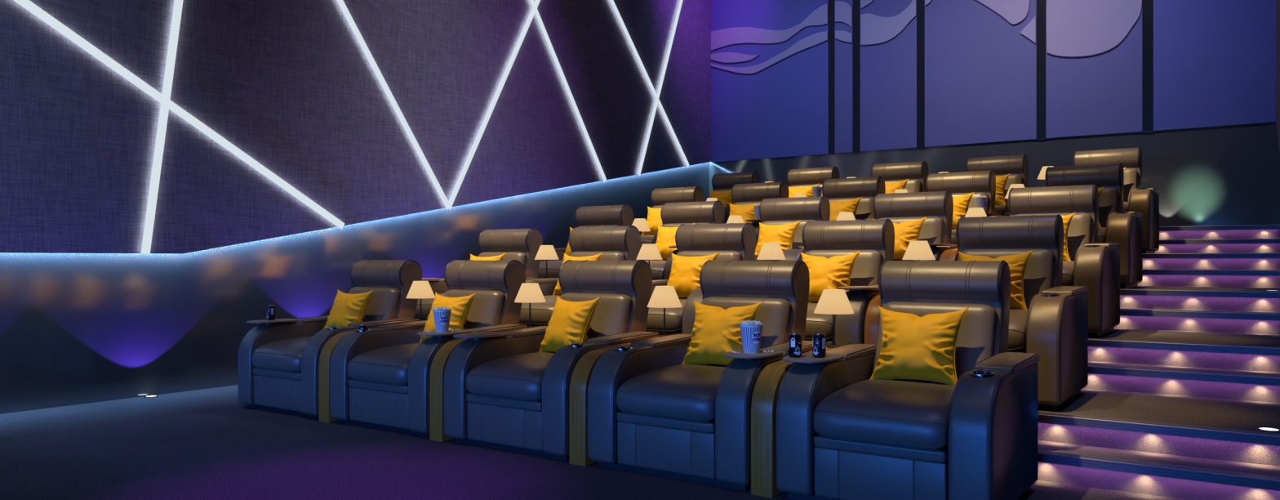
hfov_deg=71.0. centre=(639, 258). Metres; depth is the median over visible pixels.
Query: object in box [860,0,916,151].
mural panel
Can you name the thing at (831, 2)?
trim
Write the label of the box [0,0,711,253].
wall
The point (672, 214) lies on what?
recliner
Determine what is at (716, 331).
cushion
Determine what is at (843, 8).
mural panel
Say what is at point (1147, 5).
trim
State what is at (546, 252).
table lamp
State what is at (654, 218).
cushion
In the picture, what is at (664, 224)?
cushion
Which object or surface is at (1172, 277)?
step
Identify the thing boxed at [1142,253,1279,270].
step
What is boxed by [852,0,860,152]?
trim
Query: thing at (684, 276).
cushion
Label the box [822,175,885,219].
recliner
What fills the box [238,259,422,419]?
recliner
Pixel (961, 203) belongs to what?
cushion
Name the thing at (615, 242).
recliner
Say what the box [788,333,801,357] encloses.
drink can
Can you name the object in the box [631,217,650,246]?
table lamp
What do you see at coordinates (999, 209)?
seat cushion
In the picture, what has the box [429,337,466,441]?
console
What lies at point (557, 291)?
cushion
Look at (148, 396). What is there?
spotlight
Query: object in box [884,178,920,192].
cushion
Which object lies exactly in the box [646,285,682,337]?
table lamp
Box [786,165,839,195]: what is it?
recliner
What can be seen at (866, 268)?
cushion
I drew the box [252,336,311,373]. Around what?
seat cushion
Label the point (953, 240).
seat cushion
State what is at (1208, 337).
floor
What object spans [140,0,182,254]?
led light bar
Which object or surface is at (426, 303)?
seat cushion
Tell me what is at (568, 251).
cushion
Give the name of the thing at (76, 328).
wall
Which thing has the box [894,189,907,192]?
table lamp
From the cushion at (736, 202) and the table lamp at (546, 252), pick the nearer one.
the table lamp at (546, 252)
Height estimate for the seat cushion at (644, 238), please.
0.222 m
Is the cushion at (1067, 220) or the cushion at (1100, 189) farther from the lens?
the cushion at (1100, 189)
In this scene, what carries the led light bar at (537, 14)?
attached to the wall at (290, 84)
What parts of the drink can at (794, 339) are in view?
white panel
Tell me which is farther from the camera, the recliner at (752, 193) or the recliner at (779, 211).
the recliner at (752, 193)
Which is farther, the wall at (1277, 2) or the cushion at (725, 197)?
the cushion at (725, 197)
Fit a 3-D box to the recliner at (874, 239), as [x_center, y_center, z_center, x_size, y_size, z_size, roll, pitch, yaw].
[1.307,0.278,6.345,1.026,1.144,1.163,0,0,35]
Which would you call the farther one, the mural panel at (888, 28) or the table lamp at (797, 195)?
the mural panel at (888, 28)
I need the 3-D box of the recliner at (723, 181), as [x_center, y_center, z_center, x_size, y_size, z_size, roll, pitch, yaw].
[1.050,-0.622,12.021,1.026,1.144,1.163,0,0,35]
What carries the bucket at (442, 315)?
on the recliner at (380, 375)
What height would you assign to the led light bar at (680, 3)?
3.938 m
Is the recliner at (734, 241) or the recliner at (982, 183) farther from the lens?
the recliner at (982, 183)
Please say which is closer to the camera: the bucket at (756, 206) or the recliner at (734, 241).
the recliner at (734, 241)
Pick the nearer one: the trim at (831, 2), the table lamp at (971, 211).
the table lamp at (971, 211)
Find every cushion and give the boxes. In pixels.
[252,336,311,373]
[323,288,374,328]
[347,342,420,385]
[414,293,444,319]
[419,291,476,342]
[443,288,504,328]
[466,351,555,401]
[470,252,506,260]
[478,251,526,266]
[519,294,560,325]
[537,260,563,278]
[539,295,600,351]
[552,252,603,294]
[559,292,631,342]
[561,225,603,260]
[569,250,624,260]
[577,224,618,226]
[616,363,727,422]
[640,235,653,246]
[641,206,662,235]
[645,260,666,279]
[645,297,686,332]
[649,222,694,260]
[652,204,662,235]
[657,222,710,260]
[666,251,719,297]
[676,250,741,298]
[681,300,763,364]
[700,296,791,347]
[709,189,733,206]
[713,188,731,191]
[728,202,759,222]
[733,200,760,204]
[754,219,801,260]
[788,182,819,197]
[789,183,822,195]
[800,250,860,302]
[804,249,881,302]
[804,302,832,340]
[813,378,955,449]
[827,196,875,219]
[829,196,862,220]
[870,306,968,385]
[872,301,996,379]
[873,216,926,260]
[884,178,908,193]
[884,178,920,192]
[951,191,974,228]
[951,191,988,229]
[951,229,956,244]
[958,249,1033,309]
[994,204,1004,215]
[995,173,1010,205]
[995,173,1022,202]
[1007,307,1028,351]
[1010,212,1075,260]
[1013,212,1091,261]
[1062,260,1074,285]
[1097,186,1104,226]
[1097,186,1118,227]
[1097,226,1106,242]
[1123,201,1128,211]
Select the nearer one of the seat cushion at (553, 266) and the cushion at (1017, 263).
the cushion at (1017, 263)
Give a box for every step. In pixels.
[1037,440,1279,499]
[1038,411,1279,466]
[1084,360,1279,402]
[1088,337,1279,371]
[1114,307,1279,334]
[1120,288,1279,311]
[1137,269,1279,288]
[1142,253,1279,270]
[1155,238,1279,253]
[1159,224,1279,239]
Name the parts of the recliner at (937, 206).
arm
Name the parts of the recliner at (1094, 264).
arm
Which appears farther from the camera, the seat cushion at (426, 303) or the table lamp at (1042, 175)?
the table lamp at (1042, 175)
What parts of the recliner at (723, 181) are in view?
arm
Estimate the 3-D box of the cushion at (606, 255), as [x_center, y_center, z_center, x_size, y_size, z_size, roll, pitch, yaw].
[-0.425,0.171,7.896,0.600,0.478,0.228,0,0,35]
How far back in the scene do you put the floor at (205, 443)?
4.97 m
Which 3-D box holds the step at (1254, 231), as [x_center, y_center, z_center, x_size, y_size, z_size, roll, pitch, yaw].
[6.003,-0.277,9.607,1.399,0.154,0.082,0,0,35]
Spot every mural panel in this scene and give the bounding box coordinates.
[711,0,828,162]
[835,0,852,153]
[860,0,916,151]
[924,0,1036,146]
[1045,0,1142,137]
[1153,0,1275,130]
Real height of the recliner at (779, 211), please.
1.144 m
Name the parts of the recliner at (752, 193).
arm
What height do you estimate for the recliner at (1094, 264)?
1.144 m
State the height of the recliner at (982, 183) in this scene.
1.144 m
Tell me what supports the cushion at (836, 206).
on the recliner at (867, 188)
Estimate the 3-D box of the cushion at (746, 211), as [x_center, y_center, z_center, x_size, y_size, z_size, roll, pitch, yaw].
[1.173,-0.458,10.213,0.483,0.404,0.217,0,0,39]
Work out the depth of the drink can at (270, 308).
7.07 m
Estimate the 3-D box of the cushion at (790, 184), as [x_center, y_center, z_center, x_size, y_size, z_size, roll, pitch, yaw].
[2.159,-0.729,11.580,0.600,0.478,0.228,0,0,35]
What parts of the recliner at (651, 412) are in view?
arm, arm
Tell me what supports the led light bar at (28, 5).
attached to the wall at (290, 84)
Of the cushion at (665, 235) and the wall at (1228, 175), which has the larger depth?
the wall at (1228, 175)
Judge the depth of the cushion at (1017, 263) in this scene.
5.68 m
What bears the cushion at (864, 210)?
on the recliner at (867, 188)
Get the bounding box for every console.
[319,327,376,422]
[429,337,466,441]
[568,336,657,466]
[751,346,831,497]
[864,293,880,344]
[938,248,957,260]
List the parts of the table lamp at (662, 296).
lamp shade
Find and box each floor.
[0,384,1185,499]
[1088,328,1279,372]
[1120,285,1279,311]
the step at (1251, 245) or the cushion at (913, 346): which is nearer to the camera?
the cushion at (913, 346)
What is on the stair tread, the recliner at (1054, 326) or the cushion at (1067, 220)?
the recliner at (1054, 326)
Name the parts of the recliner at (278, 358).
arm, arm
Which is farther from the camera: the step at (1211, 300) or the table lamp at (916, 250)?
the step at (1211, 300)
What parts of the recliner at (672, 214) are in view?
arm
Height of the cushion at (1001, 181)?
0.404 m
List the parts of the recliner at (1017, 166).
arm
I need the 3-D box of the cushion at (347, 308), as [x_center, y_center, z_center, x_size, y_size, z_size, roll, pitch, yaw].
[-2.349,0.442,7.187,0.475,0.404,0.220,0,0,34]
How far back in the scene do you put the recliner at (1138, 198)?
9.42 m
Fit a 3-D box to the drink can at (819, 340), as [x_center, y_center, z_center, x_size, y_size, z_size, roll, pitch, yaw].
[0.879,0.424,4.401,0.065,0.116,0.066,0,0,29]
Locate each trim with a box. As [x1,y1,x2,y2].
[828,0,835,154]
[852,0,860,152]
[916,0,924,147]
[1036,0,1046,139]
[1142,0,1153,132]
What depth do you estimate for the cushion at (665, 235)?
8.94 m
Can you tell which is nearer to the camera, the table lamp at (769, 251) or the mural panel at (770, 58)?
the table lamp at (769, 251)
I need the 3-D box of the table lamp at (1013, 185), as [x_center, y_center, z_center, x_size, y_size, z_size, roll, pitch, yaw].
[3.679,-0.565,8.754,0.226,0.325,0.226,0,0,35]
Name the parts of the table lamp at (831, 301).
lamp shade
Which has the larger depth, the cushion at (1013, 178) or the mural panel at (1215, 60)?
the mural panel at (1215, 60)
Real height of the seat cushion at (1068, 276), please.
0.222 m
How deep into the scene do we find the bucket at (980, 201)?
8.25 m
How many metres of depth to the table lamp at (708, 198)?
10.68 m
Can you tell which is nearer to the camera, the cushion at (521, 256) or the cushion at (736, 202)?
the cushion at (521, 256)
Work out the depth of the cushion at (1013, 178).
10.15 m
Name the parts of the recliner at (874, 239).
arm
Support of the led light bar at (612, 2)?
attached to the wall at (290, 84)
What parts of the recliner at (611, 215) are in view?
arm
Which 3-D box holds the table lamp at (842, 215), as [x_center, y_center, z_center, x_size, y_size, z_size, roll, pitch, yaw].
[1.879,-0.265,8.184,0.226,0.325,0.226,0,0,35]
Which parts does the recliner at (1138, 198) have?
arm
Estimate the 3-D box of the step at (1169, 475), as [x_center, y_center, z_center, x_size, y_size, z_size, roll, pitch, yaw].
[2.461,1.073,4.555,1.399,0.154,0.359,0,0,35]
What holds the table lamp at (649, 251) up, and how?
on the console
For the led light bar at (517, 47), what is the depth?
10.73 m
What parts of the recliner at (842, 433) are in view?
arm, arm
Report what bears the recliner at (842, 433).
on the floor at (205, 443)
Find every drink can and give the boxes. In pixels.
[266,305,275,319]
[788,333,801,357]
[812,333,826,357]
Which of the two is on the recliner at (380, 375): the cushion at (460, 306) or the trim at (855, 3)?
the cushion at (460, 306)
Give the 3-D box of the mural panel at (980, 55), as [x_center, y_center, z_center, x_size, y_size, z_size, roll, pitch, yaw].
[4.737,-3.726,12.552,1.509,4.208,0.042,0,0,35]
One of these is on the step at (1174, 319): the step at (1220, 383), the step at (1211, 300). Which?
the step at (1211, 300)
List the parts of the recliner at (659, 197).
arm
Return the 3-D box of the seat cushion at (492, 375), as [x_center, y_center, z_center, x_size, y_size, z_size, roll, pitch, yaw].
[-0.614,0.726,5.628,0.612,0.222,0.784,0,0,35]
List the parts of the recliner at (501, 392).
arm, arm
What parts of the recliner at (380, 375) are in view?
arm, arm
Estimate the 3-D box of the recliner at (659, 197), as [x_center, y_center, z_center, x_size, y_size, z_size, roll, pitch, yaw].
[0.189,-0.322,10.793,1.026,1.144,1.163,0,0,35]
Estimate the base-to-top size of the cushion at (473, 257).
0.404 m
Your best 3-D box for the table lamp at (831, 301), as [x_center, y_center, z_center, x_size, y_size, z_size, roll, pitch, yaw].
[1.095,0.335,5.070,0.226,0.325,0.226,0,0,35]
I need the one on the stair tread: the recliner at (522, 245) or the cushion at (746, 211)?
the recliner at (522, 245)
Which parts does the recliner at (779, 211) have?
arm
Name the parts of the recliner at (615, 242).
arm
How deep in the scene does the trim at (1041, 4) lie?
12.08 m
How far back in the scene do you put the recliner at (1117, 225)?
8.19 m
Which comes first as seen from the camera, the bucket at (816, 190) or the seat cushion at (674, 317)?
the seat cushion at (674, 317)
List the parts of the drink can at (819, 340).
text panel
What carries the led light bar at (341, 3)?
attached to the wall at (290, 84)
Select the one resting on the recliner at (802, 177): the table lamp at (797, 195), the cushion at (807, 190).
the cushion at (807, 190)
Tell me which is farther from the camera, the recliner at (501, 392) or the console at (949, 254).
the console at (949, 254)
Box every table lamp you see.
[405,280,435,319]
[514,282,546,328]
[534,244,559,278]
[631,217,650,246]
[635,243,662,265]
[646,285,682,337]
[706,197,717,200]
[726,215,744,223]
[756,242,786,260]
[794,193,806,197]
[813,288,854,347]
[835,211,855,220]
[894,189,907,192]
[902,240,935,260]
[964,207,986,217]
[1004,183,1025,198]
[1037,165,1053,179]
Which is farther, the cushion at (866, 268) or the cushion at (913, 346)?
the cushion at (866, 268)
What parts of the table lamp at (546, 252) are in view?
lamp shade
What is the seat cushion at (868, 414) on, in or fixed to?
on the recliner at (842, 433)
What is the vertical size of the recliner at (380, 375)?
1.144 m
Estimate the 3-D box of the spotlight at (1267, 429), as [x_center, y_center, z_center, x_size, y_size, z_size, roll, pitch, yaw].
[3.121,0.847,4.452,0.104,0.006,0.104,0,0,35]
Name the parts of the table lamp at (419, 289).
lamp shade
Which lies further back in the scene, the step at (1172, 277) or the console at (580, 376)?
the step at (1172, 277)
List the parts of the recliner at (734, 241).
arm, arm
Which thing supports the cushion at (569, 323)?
on the recliner at (501, 392)
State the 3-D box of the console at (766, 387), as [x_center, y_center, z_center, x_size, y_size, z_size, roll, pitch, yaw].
[0.864,0.823,4.740,0.118,0.654,0.960,0,0,35]
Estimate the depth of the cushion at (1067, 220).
6.91 m
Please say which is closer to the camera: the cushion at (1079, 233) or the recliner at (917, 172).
the cushion at (1079, 233)
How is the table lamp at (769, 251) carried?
on the console
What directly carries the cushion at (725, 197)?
on the recliner at (723, 181)
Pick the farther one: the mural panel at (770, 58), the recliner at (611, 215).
the mural panel at (770, 58)
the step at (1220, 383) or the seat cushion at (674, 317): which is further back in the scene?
the seat cushion at (674, 317)
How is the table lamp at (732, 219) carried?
on the console
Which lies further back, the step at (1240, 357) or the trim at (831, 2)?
the trim at (831, 2)
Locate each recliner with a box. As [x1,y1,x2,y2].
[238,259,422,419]
[329,259,527,437]
[414,227,543,319]
[444,259,658,460]
[519,225,640,327]
[537,204,633,278]
[587,259,812,490]
[638,200,724,279]
[640,186,703,246]
[645,222,755,335]
[711,171,759,222]
[724,181,788,245]
[755,195,830,260]
[776,259,1039,499]
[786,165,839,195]
[802,218,894,346]
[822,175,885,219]
[871,160,928,192]
[873,190,957,260]
[925,169,1008,244]
[955,213,1088,410]
[956,183,1119,337]
[965,154,1028,215]
[1004,162,1142,288]
[1073,146,1159,253]
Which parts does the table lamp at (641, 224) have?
lamp shade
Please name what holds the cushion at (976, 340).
on the recliner at (842, 433)
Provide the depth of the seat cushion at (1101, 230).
7.55 m
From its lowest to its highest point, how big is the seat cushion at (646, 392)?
0.222 m
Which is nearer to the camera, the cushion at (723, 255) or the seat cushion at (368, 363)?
the seat cushion at (368, 363)
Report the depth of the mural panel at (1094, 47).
11.71 m
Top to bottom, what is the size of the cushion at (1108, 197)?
0.478 m
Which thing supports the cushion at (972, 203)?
on the recliner at (982, 183)
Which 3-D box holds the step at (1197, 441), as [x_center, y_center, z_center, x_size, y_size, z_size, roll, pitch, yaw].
[2.558,0.923,4.694,1.399,0.154,0.082,0,0,35]
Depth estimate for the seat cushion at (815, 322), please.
5.78 m
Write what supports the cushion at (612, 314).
on the recliner at (501, 392)
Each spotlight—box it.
[144,395,158,397]
[1256,427,1279,431]
[1265,289,1279,291]
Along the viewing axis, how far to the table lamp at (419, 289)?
6.98 m
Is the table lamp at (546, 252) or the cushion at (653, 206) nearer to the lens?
the table lamp at (546, 252)
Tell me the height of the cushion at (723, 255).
0.478 m
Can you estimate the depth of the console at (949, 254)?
6.88 m
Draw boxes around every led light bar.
[13,0,344,229]
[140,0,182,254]
[336,0,448,209]
[446,0,540,209]
[528,0,606,182]
[609,0,688,167]
[636,0,683,175]
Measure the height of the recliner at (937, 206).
1.144 m
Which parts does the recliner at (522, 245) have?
arm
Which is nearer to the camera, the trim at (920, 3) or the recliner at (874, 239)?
the recliner at (874, 239)
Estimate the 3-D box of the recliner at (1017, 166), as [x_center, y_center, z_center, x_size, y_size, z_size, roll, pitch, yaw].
[3.891,-0.622,10.029,1.026,1.144,1.163,0,0,35]
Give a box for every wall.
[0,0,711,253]
[0,161,709,413]
[709,121,1279,226]
[1275,0,1279,224]
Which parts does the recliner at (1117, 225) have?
arm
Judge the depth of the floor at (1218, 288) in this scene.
7.54 m
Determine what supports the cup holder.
in the recliner at (380, 375)
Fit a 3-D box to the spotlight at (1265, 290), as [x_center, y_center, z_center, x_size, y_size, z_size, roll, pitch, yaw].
[4.907,0.247,6.964,0.104,0.006,0.104,0,0,35]
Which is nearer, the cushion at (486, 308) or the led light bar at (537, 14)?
the cushion at (486, 308)
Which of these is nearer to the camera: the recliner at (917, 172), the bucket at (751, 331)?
the bucket at (751, 331)
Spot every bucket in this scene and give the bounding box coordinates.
[432,306,451,332]
[738,320,763,353]
[753,204,759,218]
[812,185,822,196]
[974,195,988,213]
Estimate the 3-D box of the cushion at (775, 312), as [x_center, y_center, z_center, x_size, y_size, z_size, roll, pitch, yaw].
[0.592,0.471,5.351,0.600,0.478,0.228,0,0,35]
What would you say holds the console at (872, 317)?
on the stair tread
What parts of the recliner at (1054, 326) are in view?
arm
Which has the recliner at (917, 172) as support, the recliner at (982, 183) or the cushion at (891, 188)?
the cushion at (891, 188)
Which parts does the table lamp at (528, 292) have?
lamp shade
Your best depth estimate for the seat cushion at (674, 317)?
6.45 m
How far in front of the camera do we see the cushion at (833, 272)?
6.37 m
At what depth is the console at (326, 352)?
6.33 m
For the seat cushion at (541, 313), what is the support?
on the recliner at (615, 242)
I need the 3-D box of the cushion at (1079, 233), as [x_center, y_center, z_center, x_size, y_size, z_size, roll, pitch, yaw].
[3.253,-0.129,7.149,0.600,0.478,0.228,0,0,35]
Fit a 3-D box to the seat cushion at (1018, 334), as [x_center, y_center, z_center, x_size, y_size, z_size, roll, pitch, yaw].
[2.125,0.425,5.539,0.612,0.222,0.784,0,0,35]
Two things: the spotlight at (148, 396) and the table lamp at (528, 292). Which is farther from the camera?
the spotlight at (148, 396)
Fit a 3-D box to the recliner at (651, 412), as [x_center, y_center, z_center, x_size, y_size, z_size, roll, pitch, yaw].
[0.446,0.578,5.117,1.026,1.144,1.163,0,0,35]
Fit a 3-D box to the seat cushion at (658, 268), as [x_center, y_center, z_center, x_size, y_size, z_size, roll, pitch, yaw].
[0.170,0.126,8.743,0.612,0.222,0.784,0,0,35]
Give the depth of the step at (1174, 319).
6.80 m
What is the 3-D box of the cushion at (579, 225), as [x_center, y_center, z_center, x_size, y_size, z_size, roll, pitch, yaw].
[-0.502,-0.129,9.782,0.600,0.478,0.228,0,0,35]

